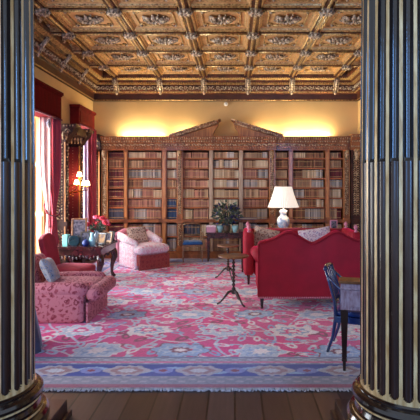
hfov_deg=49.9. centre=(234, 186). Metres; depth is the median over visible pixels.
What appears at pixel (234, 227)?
bowl
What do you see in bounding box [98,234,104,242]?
picture
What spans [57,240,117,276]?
table
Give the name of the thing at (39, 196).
window
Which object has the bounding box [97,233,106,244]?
photo frame
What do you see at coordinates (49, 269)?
cushion
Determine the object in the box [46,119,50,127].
rosette
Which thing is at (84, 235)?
picture
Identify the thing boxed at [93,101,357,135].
wall
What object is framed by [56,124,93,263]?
mirror
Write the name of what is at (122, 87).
trim
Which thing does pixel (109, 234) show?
photo frame
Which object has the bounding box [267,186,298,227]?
table lamp
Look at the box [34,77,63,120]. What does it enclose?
pelmet
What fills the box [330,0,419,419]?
column
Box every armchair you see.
[35,253,115,322]
[115,227,169,270]
[181,223,203,261]
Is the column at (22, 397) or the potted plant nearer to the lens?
the column at (22, 397)
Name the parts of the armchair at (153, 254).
arm, backrest, seat, arm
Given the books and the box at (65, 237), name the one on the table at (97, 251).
the box at (65, 237)
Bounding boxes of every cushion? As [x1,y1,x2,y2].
[39,257,59,281]
[42,275,115,301]
[126,227,148,242]
[134,242,168,254]
[253,225,279,245]
[298,226,329,241]
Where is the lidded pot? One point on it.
(85, 242)
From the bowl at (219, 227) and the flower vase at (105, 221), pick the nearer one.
the flower vase at (105, 221)
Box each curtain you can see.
[39,117,60,243]
[83,129,96,258]
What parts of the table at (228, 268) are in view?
stem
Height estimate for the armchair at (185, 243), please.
0.800 m
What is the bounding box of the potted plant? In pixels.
[211,199,242,231]
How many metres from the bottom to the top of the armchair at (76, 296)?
0.712 m
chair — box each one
[38,233,95,271]
[323,262,359,351]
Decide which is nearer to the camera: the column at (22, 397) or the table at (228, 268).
the column at (22, 397)
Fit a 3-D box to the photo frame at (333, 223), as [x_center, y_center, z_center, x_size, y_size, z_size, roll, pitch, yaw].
[1.860,0.722,8.478,0.140,0.200,0.024,0,0,-6]
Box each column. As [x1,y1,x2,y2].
[0,0,71,419]
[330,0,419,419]
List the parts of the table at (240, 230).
leg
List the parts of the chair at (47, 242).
backrest, seat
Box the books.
[109,152,341,250]
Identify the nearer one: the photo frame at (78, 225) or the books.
the photo frame at (78, 225)
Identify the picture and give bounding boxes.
[73,220,84,235]
[82,233,88,241]
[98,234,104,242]
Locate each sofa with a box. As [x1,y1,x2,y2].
[243,222,359,284]
[250,230,359,308]
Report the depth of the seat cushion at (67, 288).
5.23 m
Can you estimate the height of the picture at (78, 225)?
0.354 m
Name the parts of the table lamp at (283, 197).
lamp shade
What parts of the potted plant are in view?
pot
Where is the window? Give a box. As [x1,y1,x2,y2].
[35,116,43,253]
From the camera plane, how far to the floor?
3.30 m
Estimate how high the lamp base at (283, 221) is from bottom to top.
0.430 m
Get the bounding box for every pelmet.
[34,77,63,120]
[69,104,95,129]
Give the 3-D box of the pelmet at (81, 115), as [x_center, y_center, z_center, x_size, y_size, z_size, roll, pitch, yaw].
[-3.172,-1.440,9.430,0.210,0.400,1.060,0,0,0]
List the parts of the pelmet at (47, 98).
cornice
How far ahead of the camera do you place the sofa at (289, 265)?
5.82 m
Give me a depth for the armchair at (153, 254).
8.74 m
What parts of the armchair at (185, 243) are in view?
seat frame, frame, seat, leg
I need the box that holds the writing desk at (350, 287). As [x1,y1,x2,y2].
[339,277,359,370]
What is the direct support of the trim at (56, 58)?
attached to the wall at (71, 96)
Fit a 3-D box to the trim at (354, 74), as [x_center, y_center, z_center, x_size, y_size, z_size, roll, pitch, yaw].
[2.680,-2.340,6.700,0.320,0.720,7.400,0,0,0]
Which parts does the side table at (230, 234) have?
leg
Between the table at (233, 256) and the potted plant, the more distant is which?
the potted plant
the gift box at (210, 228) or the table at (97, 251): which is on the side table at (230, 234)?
the gift box at (210, 228)
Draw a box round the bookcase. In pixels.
[92,119,359,258]
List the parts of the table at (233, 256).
leg, stem, leg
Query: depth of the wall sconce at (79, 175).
8.57 m
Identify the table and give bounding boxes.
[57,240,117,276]
[206,231,239,261]
[215,244,238,279]
[217,253,248,306]
[239,229,243,271]
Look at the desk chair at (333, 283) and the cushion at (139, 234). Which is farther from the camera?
the cushion at (139, 234)
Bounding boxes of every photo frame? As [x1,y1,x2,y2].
[71,218,86,235]
[80,231,90,244]
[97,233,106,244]
[106,232,112,241]
[330,220,336,227]
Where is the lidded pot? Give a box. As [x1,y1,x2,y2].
[82,239,89,245]
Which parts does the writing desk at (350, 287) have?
leg, drawer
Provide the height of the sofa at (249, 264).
0.975 m
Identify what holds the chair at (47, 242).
on the rug
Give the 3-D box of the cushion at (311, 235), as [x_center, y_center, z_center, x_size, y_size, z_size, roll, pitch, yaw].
[1.380,0.890,7.680,0.605,0.436,0.205,0,0,-5]
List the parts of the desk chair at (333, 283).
leg, arm, leg, seat frame, seat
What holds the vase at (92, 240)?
on the table at (97, 251)
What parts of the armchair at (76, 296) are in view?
backrest, arm, arm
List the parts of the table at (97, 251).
leg, leg, leg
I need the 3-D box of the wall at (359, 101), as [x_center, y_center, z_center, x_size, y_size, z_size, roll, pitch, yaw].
[2.990,-0.550,6.700,0.300,4.300,7.400,0,0,0]
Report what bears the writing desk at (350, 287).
on the rug
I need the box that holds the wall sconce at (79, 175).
[69,172,89,195]
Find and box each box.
[62,234,69,245]
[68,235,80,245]
[206,225,215,231]
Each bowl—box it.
[216,225,222,231]
[231,225,238,231]
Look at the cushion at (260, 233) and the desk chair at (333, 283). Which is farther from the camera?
the cushion at (260, 233)
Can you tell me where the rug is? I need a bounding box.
[35,258,359,391]
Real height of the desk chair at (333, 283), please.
0.826 m
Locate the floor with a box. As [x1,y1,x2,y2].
[42,259,352,419]
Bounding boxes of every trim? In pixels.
[34,13,102,100]
[94,70,356,100]
[347,60,360,100]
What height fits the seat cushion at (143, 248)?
0.220 m
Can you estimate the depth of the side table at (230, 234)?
9.55 m
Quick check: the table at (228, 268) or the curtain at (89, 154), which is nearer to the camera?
the table at (228, 268)
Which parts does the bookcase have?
shelf, shelf, post, shelf, shelf, shelf, shelf, shelf, shelf, post, shelf, shelf, post, shelf, shelf, panel, post, shelf, shelf, post, shelf, shelf, shelf, shelf, post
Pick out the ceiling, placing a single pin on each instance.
(158, 38)
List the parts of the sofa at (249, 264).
arm, backrest, arm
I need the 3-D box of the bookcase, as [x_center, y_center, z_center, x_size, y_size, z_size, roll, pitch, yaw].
[-0.221,0.044,10.118,6.082,3.111,0.555,0,0,0]
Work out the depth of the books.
10.11 m
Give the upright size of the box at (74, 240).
0.160 m
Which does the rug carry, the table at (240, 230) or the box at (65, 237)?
the table at (240, 230)
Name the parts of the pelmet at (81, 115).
cornice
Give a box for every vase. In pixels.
[87,215,109,241]
[89,232,95,245]
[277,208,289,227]
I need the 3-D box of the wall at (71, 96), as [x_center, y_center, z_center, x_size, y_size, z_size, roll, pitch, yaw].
[-3.530,-0.550,6.700,0.500,4.300,7.400,0,0,0]
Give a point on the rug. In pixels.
(164, 329)
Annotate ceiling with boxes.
[34,0,360,76]
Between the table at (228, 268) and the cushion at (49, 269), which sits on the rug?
the table at (228, 268)
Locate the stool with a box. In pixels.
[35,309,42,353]
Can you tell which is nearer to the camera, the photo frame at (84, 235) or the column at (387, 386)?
the column at (387, 386)
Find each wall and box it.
[34,66,92,259]
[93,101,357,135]
[358,100,360,133]

